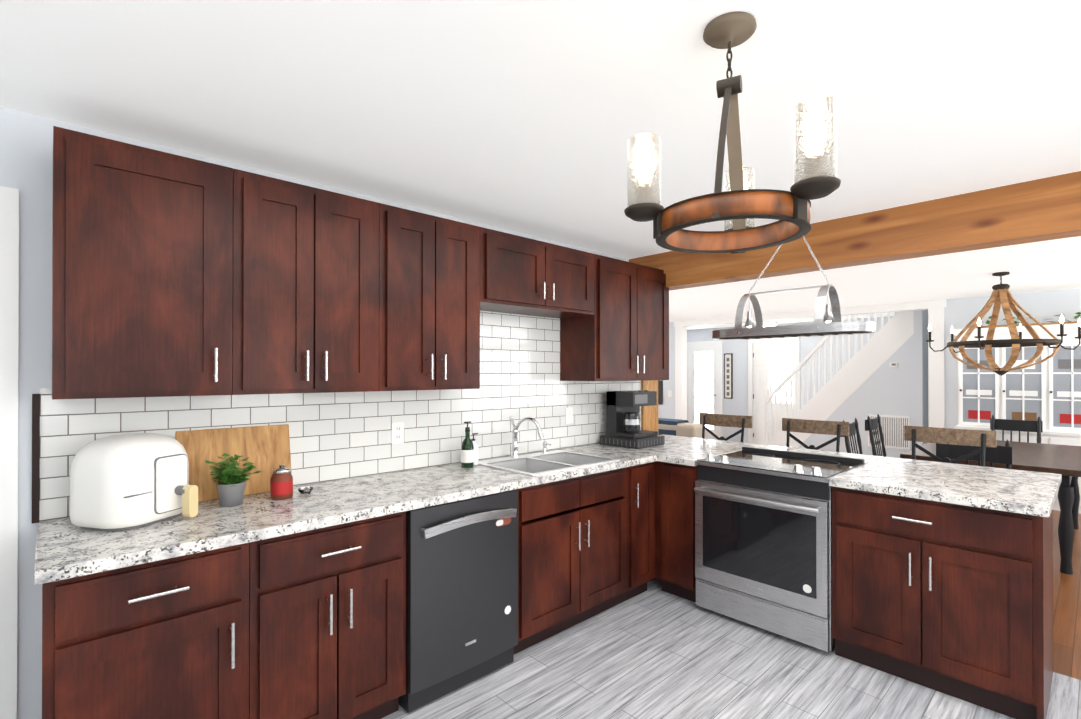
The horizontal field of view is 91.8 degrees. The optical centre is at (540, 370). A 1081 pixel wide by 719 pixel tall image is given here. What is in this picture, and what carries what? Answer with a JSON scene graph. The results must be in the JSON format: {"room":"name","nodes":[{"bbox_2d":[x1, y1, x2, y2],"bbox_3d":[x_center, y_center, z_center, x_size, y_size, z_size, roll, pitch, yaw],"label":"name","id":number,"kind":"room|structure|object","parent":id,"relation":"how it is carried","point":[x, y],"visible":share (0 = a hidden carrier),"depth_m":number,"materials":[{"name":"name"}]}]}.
{"room":"kitchen","nodes":[
{"label":"kitchen","id":0,"kind":"room"},
{"bbox_2d":[0,107,628,718],"bbox_3d":[-1.096,0.275,2.639,5.600,2.380,0.120,0,0,-43],"label":"wall","id":1,"kind":"structure","parent":0,"point":[26,155],"depth_m":1.88,"materials":[{"name":"white paint"}]},
{"bbox_2d":[0,186,18,718],"bbox_3d":[-1.953,0.411,1.736,0.315,2.100,0.021,0,0,-43],"label":"door frame","id":2,"kind":"structure","parent":1,"relation":"attached to","point":[9,286],"depth_m":1.82,"materials":[{"name":"white wood"}]},
{"bbox_2d":[52,126,232,399],"bbox_3d":[-1.465,-0.345,1.946,0.508,0.875,0.386,0,0,-43],"label":"upper cabinet","id":3,"kind":"object","parent":1,"relation":"attached to","point":[142,271],"visible":1,"depth_m":1.81,"materials":[{"name":"brown wood"}]},
{"bbox_2d":[232,168,378,394],"bbox_3d":[-1.060,-0.344,2.326,0.598,0.875,0.386,0,0,-43],"label":"upper cabinet","id":4,"kind":"object","parent":1,"relation":"attached to","point":[305,289],"visible":0.98,"depth_m":2.18,"materials":[{"name":"brown wood"}]},
{"bbox_2d":[32,311,640,522],"bbox_3d":[-0.487,0.077,3.116,3.640,0.940,0.020,0,0,-43],"label":"tile backsplash","id":5,"kind":"structure","parent":1,"relation":"attached to","point":[333,436],"depth_m":2.78,"materials":[{"name":"white tile"}]},
{"bbox_2d":[391,422,403,443],"bbox_3d":[-0.774,0.336,2.843,0.072,0.115,0.007,0,0,-43],"label":"electrical outlet plate","id":6,"kind":"object","parent":5,"relation":"attached to","point":[397,432],"depth_m":2.84,"materials":[{"name":"white plastic"}]},
{"bbox_2d":[565,407,572,423],"bbox_3d":[0.207,0.320,3.764,0.072,0.115,0.007,0,0,-43],"label":"electrical outlet plate","id":7,"kind":"object","parent":5,"relation":"attached to","point":[568,411],"depth_m":3.76,"materials":[{"name":"white plastic"}]},
{"bbox_2d":[599,409,605,423],"bbox_3d":[0.477,0.351,4.018,0.072,0.115,0.007,0,0,-43],"label":"electrical outlet plate","id":8,"kind":"object","parent":5,"relation":"attached to","point":[602,412],"depth_m":4.01,"materials":[{"name":"white plastic"}]},
{"bbox_2d":[379,203,479,390],"bbox_3d":[-0.630,-0.342,2.730,0.578,0.875,0.386,0,0,-43],"label":"upper cabinet","id":9,"kind":"object","parent":1,"relation":"attached to","point":[429,302],"visible":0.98,"depth_m":2.58,"materials":[{"name":"brown wood"}]},
{"bbox_2d":[480,227,594,318],"bbox_3d":[-0.076,-0.575,3.251,0.938,0.405,0.386,0,0,-43],"label":"upper cabinet","id":10,"kind":"object","parent":1,"relation":"attached to","point":[520,275],"visible":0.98,"depth_m":3.10,"materials":[{"name":"brown wood"}]},
{"bbox_2d":[560,254,668,380],"bbox_3d":[0.587,-0.352,3.873,0.878,0.845,0.386,0,0,-43],"label":"upper cabinet","id":11,"kind":"object","parent":1,"relation":"attached to","point":[622,334],"visible":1,"depth_m":3.67,"materials":[{"name":"brown wood"}]},
{"bbox_2d":[641,380,657,430],"bbox_3d":[0.878,-0.043,4.479,0.216,1.189,0.156,0,0,-43],"label":"trim","id":12,"kind":"structure","parent":1,"relation":"attached to","point":[649,418],"depth_m":4.41,"materials":[{"name":"brown wood"}]},
{"bbox_2d":[0,0,1080,329],"bbox_3d":[1.619,-0.938,4.427,12.000,0.060,9.400,0,0,-43],"label":"ceiling","id":13,"kind":"structure","parent":0,"point":[526,116],"depth_m":1.77,"materials":[{"name":"white paint"}]},
{"bbox_2d":[624,11,840,253],"bbox_3d":[0.548,-0.637,1.389,0.500,0.563,0.482,0,0,-43],"label":"chandelier","id":14,"kind":"object","parent":13,"relation":"hanging from","point":[740,204],"visible":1,"depth_m":1.35,"materials":[{"name":"brown metal"}]},
{"bbox_2d":[763,322,777,326],"bbox_3d":[4.203,-0.844,9.666,0.320,0.084,0.320,0,0,-43],"label":"light","id":15,"kind":"object","parent":13,"relation":"attached to","point":[766,324],"visible":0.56,"depth_m":9.55,"materials":[{"name":"white"}]},
{"bbox_2d":[712,236,875,339],"bbox_3d":[1.462,-0.560,3.118,0.316,0.704,0.915,0,0,-43],"label":"pendant light","id":16,"kind":"object","parent":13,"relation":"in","point":[834,324],"visible":0.92,"depth_m":3.02,"materials":[{"name":"silver metal"}]},
{"bbox_2d":[629,171,1080,290],"bbox_3d":[2.560,-0.782,2.429,0.165,0.268,5.200,0,0,-43],"label":"ceiling beam","id":17,"kind":"structure","parent":13,"relation":"attached to","point":[1044,209],"depth_m":2.88,"materials":[{"name":"brown wood"}]},
{"bbox_2d":[926,272,1080,375],"bbox_3d":[4.250,-0.431,4.838,1.120,0.949,1.068,0,0,-43],"label":"dining chandelier","id":18,"kind":"object","parent":13,"relation":"hanging from","point":[1004,298],"visible":1,"depth_m":4.81,"materials":[{"name":"brown wood"}]},
{"bbox_2d":[381,510,1080,718],"bbox_3d":[1.619,1.497,4.417,12.000,0.050,9.400,0,0,-43],"label":"floor","id":19,"kind":"structure","parent":0,"point":[654,651],"depth_m":2.50,"materials":[{"name":"grey wood"}]},
{"bbox_2d":[42,543,248,718],"bbox_3d":[-1.375,1.022,1.823,0.520,0.880,0.648,0,0,-43],"label":"base cabinet","id":20,"kind":"object","parent":19,"relation":"on","point":[165,639],"visible":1,"depth_m":1.61,"materials":[{"name":"brown wood"}]},
{"bbox_2d":[249,511,405,718],"bbox_3d":[-0.968,1.023,2.206,0.598,0.880,0.648,0,0,-43],"label":"base cabinet","id":21,"kind":"object","parent":19,"relation":"on","point":[327,622],"visible":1,"depth_m":1.98,"materials":[{"name":"brown wood"}]},
{"bbox_2d":[399,489,517,712],"bbox_3d":[-0.514,1.027,2.601,0.594,0.876,0.649,0,0,-43],"label":"dishwasher","id":22,"kind":"object","parent":19,"relation":"on","point":[461,593],"visible":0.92,"depth_m":2.36,"materials":[{"name":"black metal"}]},
{"bbox_2d":[514,467,627,653],"bbox_3d":[0.025,1.027,3.138,0.918,0.880,0.648,0,0,-43],"label":"base cabinet","id":23,"kind":"object","parent":19,"relation":"on","point":[572,551],"visible":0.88,"depth_m":2.88,"materials":[{"name":"brown wood"}]},
{"bbox_2d":[619,462,654,603],"bbox_3d":[0.468,1.029,3.554,0.298,0.880,0.648,0,0,-43],"label":"base cabinet","id":24,"kind":"object","parent":19,"relation":"on","point":[641,525],"visible":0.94,"depth_m":3.34,"materials":[{"name":"brown wood"}]},
{"bbox_2d":[655,461,697,602],"bbox_3d":[0.876,1.030,3.771,0.628,0.880,0.902,0,0,-43],"label":"base cabinet","id":25,"kind":"object","parent":19,"relation":"on","point":[674,529],"visible":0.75,"depth_m":3.35,"materials":[{"name":"brown wood"}]},
{"bbox_2d":[658,418,701,437],"bbox_3d":[1.038,0.982,5.973,1.000,0.994,2.140,0,0,-43],"label":"sofa","id":26,"kind":"object","parent":19,"relation":"on","point":[679,427],"visible":0.02,"depth_m":5.01,"materials":[{"name":"beige fabric"}]},
{"bbox_2d":[658,418,688,435],"bbox_3d":[1.198,0.804,5.286,0.292,0.644,0.550,0,0,-43],"label":"throw blanket","id":27,"kind":"object","parent":26,"relation":"on","point":[665,426],"depth_m":5.08,"materials":[{"name":"blue fabric"}]},
{"bbox_2d":[699,413,751,441],"bbox_3d":[1.420,0.922,4.342,0.466,1.101,0.470,0,0,-43],"label":"bar stool","id":28,"kind":"object","parent":19,"relation":"on","point":[740,421],"visible":0.35,"depth_m":4.45,"materials":[{"name":"black paint"}]},
{"bbox_2d":[694,446,864,651],"bbox_3d":[1.412,0.986,3.133,0.716,0.962,0.754,0,0,-43],"label":"range","id":29,"kind":"object","parent":19,"relation":"on","point":[763,538],"visible":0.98,"depth_m":2.91,"materials":[{"name":"silver metal"}]},
{"bbox_2d":[782,418,848,451],"bbox_3d":[1.913,0.920,3.817,0.466,1.101,0.470,0,0,-43],"label":"bar stool","id":30,"kind":"object","parent":19,"relation":"on","point":[837,428],"visible":0.33,"depth_m":3.92,"materials":[{"name":"black paint"}]},
{"bbox_2d":[758,311,913,447],"bbox_3d":[4.903,0.304,8.642,0.935,2.370,2.255,0,0,-43],"label":"staircase","id":31,"kind":"structure","parent":19,"relation":"on","point":[869,358],"depth_m":8.29,"materials":[{"name":"white wood"}]},
{"bbox_2d":[840,417,862,453],"bbox_3d":[3.247,0.976,5.097,0.430,1.001,0.480,0,0,-43],"label":"dining chair","id":32,"kind":"object","parent":19,"relation":"on","point":[853,428],"visible":0.25,"depth_m":5.26,"materials":[{"name":"black paint"}]},
{"bbox_2d":[865,414,886,456],"bbox_3d":[3.830,0.978,5.645,0.430,1.001,0.480,0,0,-43],"label":"dining chair","id":33,"kind":"object","parent":19,"relation":"on","point":[871,425],"visible":0.38,"depth_m":5.77,"materials":[{"name":"black paint"}]},
{"bbox_2d":[832,486,1052,718],"bbox_3d":[1.982,1.025,2.607,0.652,0.880,0.782,0,0,-43],"label":"base cabinet","id":34,"kind":"object","parent":19,"relation":"on","point":[955,600],"visible":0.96,"depth_m":2.31,"materials":[{"name":"brown wood"}]},
{"bbox_2d":[34,434,1061,584],"bbox_3d":[0.477,0.563,2.325,3.935,0.039,2.470,0,0,-43],"label":"countertop","id":35,"kind":"structure","parent":34,"relation":"on","point":[66,548],"depth_m":2.29,"materials":[{"name":"stone"}]},
{"bbox_2d":[70,433,197,530],"bbox_3d":[-1.468,0.385,1.895,0.347,0.312,0.357,0,0,-43],"label":"toaster","id":36,"kind":"object","parent":35,"relation":"on","point":[122,482],"visible":1,"depth_m":1.78,"materials":[{"name":"white plastic"}]},
{"bbox_2d":[176,424,290,501],"bbox_3d":[-1.330,0.397,2.296,0.440,0.296,0.070,0,0,-43],"label":"cutting board","id":37,"kind":"object","parent":35,"relation":"on","point":[265,450],"visible":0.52,"depth_m":2.30,"materials":[{"name":"brown wood"}]},
{"bbox_2d":[205,453,261,506],"bbox_3d":[-1.238,0.435,2.126,0.199,0.212,0.208,0,0,-43],"label":"potted plant","id":38,"kind":"object","parent":35,"relation":"on","point":[231,488],"visible":1,"depth_m":2.09,"materials":[{"name":"grey"}]},
{"bbox_2d":[270,465,292,499],"bbox_3d":[-1.105,0.471,2.239,0.087,0.142,0.087,0,0,-43],"label":"candle jar","id":39,"kind":"object","parent":35,"relation":"on","point":[281,483],"visible":1,"depth_m":2.21,"materials":[{"name":"red glass"}]},
{"bbox_2d":[297,487,313,493],"bbox_3d":[-1.049,0.533,2.340,0.068,0.018,0.067,0,0,-43],"label":"glass dish","id":40,"kind":"object","parent":35,"relation":"on","point":[302,490],"visible":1,"depth_m":2.33,"materials":[{"name":"white"}]},
{"bbox_2d":[461,421,473,467],"bbox_3d":[-0.414,0.416,2.971,0.071,0.258,0.070,0,0,-43],"label":"soap bottle","id":41,"kind":"object","parent":35,"relation":"on","point":[467,453],"visible":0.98,"depth_m":2.95,"materials":[{"name":"green glass"}]},
{"bbox_2d":[471,433,477,464],"bbox_3d":[-0.390,0.454,3.049,0.059,0.182,0.058,0,0,-43],"label":"soap bottle","id":42,"kind":"object","parent":35,"relation":"on","point":[475,452],"visible":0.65,"depth_m":3.03,"materials":[{"name":"white"}]},
{"bbox_2d":[509,416,550,457],"bbox_3d":[-0.016,0.411,3.301,0.318,0.258,0.221,0,0,-43],"label":"faucet","id":43,"kind":"object","parent":35,"relation":"on","point":[544,454],"depth_m":3.26,"materials":[{"name":"silver metal"}]},
{"bbox_2d":[478,416,619,475],"bbox_3d":[0.038,0.532,3.155,0.720,0.500,0.540,0,0,-43],"label":"sink","id":44,"kind":"object","parent":35,"relation":"in","point":[544,461],"visible":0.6,"depth_m":3.24,"materials":[{"name":"silver metal"}]},
{"bbox_2d":[600,435,664,448],"bbox_3d":[0.684,0.516,3.912,0.341,0.065,0.341,0,0,-43],"label":"tray","id":45,"kind":"object","parent":35,"relation":"on","point":[645,442],"visible":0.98,"depth_m":3.79,"materials":[{"name":"black plastic"}]},
{"bbox_2d":[607,390,657,438],"bbox_3d":[0.686,0.313,3.919,0.290,0.338,0.255,0,0,-43],"label":"coffee maker","id":46,"kind":"object","parent":45,"relation":"on","point":[623,413],"visible":1,"depth_m":3.85,"materials":[{"name":"black plastic"}]},
{"bbox_2d":[904,425,996,466],"bbox_3d":[2.468,0.918,3.227,0.466,1.101,0.470,0,0,-43],"label":"bar stool","id":47,"kind":"object","parent":19,"relation":"on","point":[983,439],"visible":0.27,"depth_m":3.33,"materials":[{"name":"black paint"}]},
{"bbox_2d":[936,439,1011,468],"bbox_3d":[3.244,0.971,3.888,0.480,1.001,0.430,0,0,-43],"label":"dining chair","id":48,"kind":"object","parent":19,"relation":"on","point":[1001,454],"visible":0.31,"depth_m":3.72,"materials":[{"name":"black paint"}]},
{"bbox_2d":[957,332,992,427],"bbox_3d":[5.202,0.115,6.205,0.330,1.070,0.368,0,0,-43],"label":"display cabinet","id":49,"kind":"object","parent":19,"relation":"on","point":[975,385],"depth_m":6.11,"materials":[{"name":"white wood"}]},
{"bbox_2d":[954,428,996,439],"bbox_3d":[5.170,1.080,6.161,0.432,0.800,0.383,0,0,-43],"label":"base cabinet","id":50,"kind":"object","parent":19,"relation":"on","point":[954,428],"depth_m":6.00,"materials":[{"name":"white wood"}]},
{"bbox_2d":[900,440,1080,574],"bbox_3d":[4.104,1.091,4.695,1.800,0.765,1.100,0,0,-43],"label":"dining table","id":51,"kind":"object","parent":19,"relation":"on","point":[1064,461],"visible":0.44,"depth_m":4.04,"materials":[{"name":"brown wood"}]},
{"bbox_2d":[990,415,1042,442],"bbox_3d":[4.972,0.978,5.510,0.480,1.001,0.430,0,0,-43],"label":"dining chair","id":52,"kind":"object","parent":19,"relation":"on","point":[1027,426],"visible":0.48,"depth_m":5.63,"materials":[{"name":"black paint"}]},
{"bbox_2d":[993,332,1048,431],"bbox_3d":[5.469,0.114,5.921,0.330,1.070,0.472,0,0,-43],"label":"display cabinet","id":53,"kind":"object","parent":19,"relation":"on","point":[1048,392],"depth_m":5.81,"materials":[{"name":"white wood"}]},
{"bbox_2d":[997,430,1044,443],"bbox_3d":[5.432,1.079,5.882,0.432,0.800,0.382,0,0,-43],"label":"base cabinet","id":54,"kind":"object","parent":19,"relation":"on","point":[1015,435],"depth_m":5.75,"materials":[{"name":"white wood"}]},
{"bbox_2d":[1045,328,1080,435],"bbox_3d":[5.752,0.113,5.620,0.330,1.070,0.413,0,0,-43],"label":"display cabinet","id":55,"kind":"object","parent":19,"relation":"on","point":[1064,367],"depth_m":5.57,"materials":[{"name":"white wood"}]},
{"bbox_2d":[966,312,1080,327],"bbox_3d":[5.550,-0.566,5.777,0.341,0.134,1.388,0,0,-43],"label":"greenery","id":56,"kind":"object","parent":55,"relation":"on","point":[1056,324],"depth_m":5.69,"materials":[{"name":"green plant"}]},
{"bbox_2d":[1045,432,1080,513],"bbox_3d":[5.694,1.077,5.603,0.432,0.800,0.383,0,0,-43],"label":"base cabinet","id":57,"kind":"object","parent":19,"relation":"on","point":[1060,438],"depth_m":5.51,"materials":[{"name":"white"}]},
{"bbox_2d":[687,316,892,442],"bbox_3d":[5.891,0.298,8.434,0.120,2.380,9.400,0,0,-43],"label":"wall","id":58,"kind":"structure","parent":0,"point":[737,404],"depth_m":10.31,"materials":[{"name":"white paint"}]},
{"bbox_2d":[687,340,722,439],"bbox_3d":[3.406,0.439,10.950,0.050,2.120,0.830,0,0,-43],"label":"door glass","id":59,"kind":"object","parent":58,"relation":"attached to","point":[704,376],"visible":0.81,"depth_m":10.93,"materials":[{"name":"white glass"}]},
{"bbox_2d":[724,353,732,398],"bbox_3d":[3.785,0.102,10.567,0.024,0.910,0.170,0,0,-43],"label":"blessed sign","id":60,"kind":"object","parent":58,"relation":"attached to","point":[728,375],"visible":1,"depth_m":10.55,"materials":[{"name":"black paint"}]},
{"bbox_2d":[748,337,799,443],"bbox_3d":[4.394,0.434,9.909,0.036,2.120,0.960,0,0,-43],"label":"open interior door","id":61,"kind":"structure","parent":58,"relation":"in","point":[773,363],"depth_m":9.94,"materials":[{"name":"white wood"}]},
{"bbox_2d":[798,310,925,457],"bbox_3d":[4.789,0.297,8.154,0.022,2.380,1.900,0,0,-43],"label":"wall","id":62,"kind":"structure","parent":0,"point":[900,389],"depth_m":7.71,"materials":[{"name":"white paint"}]},
{"bbox_2d":[868,414,909,449],"bbox_3d":[5.141,0.896,7.748,0.012,0.480,0.530,0,0,-43],"label":"air vent","id":63,"kind":"object","parent":62,"relation":"in","point":[892,426],"visible":0.67,"depth_m":7.70,"materials":[{"name":"white metal"}]},
{"bbox_2d":[889,362,896,366],"bbox_3d":[5.182,-0.089,7.701,0.023,0.070,0.100,0,0,-43],"label":"thermostat","id":64,"kind":"object","parent":62,"relation":"attached to","point":[892,364],"visible":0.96,"depth_m":7.69,"materials":[{"name":"white plastic"}]},
{"bbox_2d":[658,288,1080,428],"bbox_3d":[4.579,0.293,7.202,0.120,2.380,9.400,0,0,-43],"label":"wall","id":65,"kind":"structure","parent":0,"point":[1040,307],"depth_m":6.45,"materials":[{"name":"white paint"}]},
{"bbox_2d":[658,380,662,403],"bbox_3d":[1.939,0.394,9.901,0.028,0.440,0.850,0,0,-43],"label":"wall-mounted tv","id":66,"kind":"object","parent":65,"relation":"attached to","point":[660,391],"visible":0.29,"depth_m":9.60,"materials":[{"name":"black plastic"}]},
{"bbox_2d":[674,299,945,427],"bbox_3d":[3.795,0.297,8.036,0.170,2.379,3.910,0,0,-43],"label":"trim","id":67,"kind":"structure","parent":65,"relation":"attached to","point":[936,388],"depth_m":7.03,"materials":[{"name":"white wood"}]},
{"bbox_2d":[926,310,928,442],"bbox_3d":[5.734,0.296,7.807,0.866,2.380,0.100,0,0,-43],"label":"wall","id":68,"kind":"structure","parent":0,"point":[927,417],"depth_m":7.67,"materials":[{"name":"white paint"}]}
]}

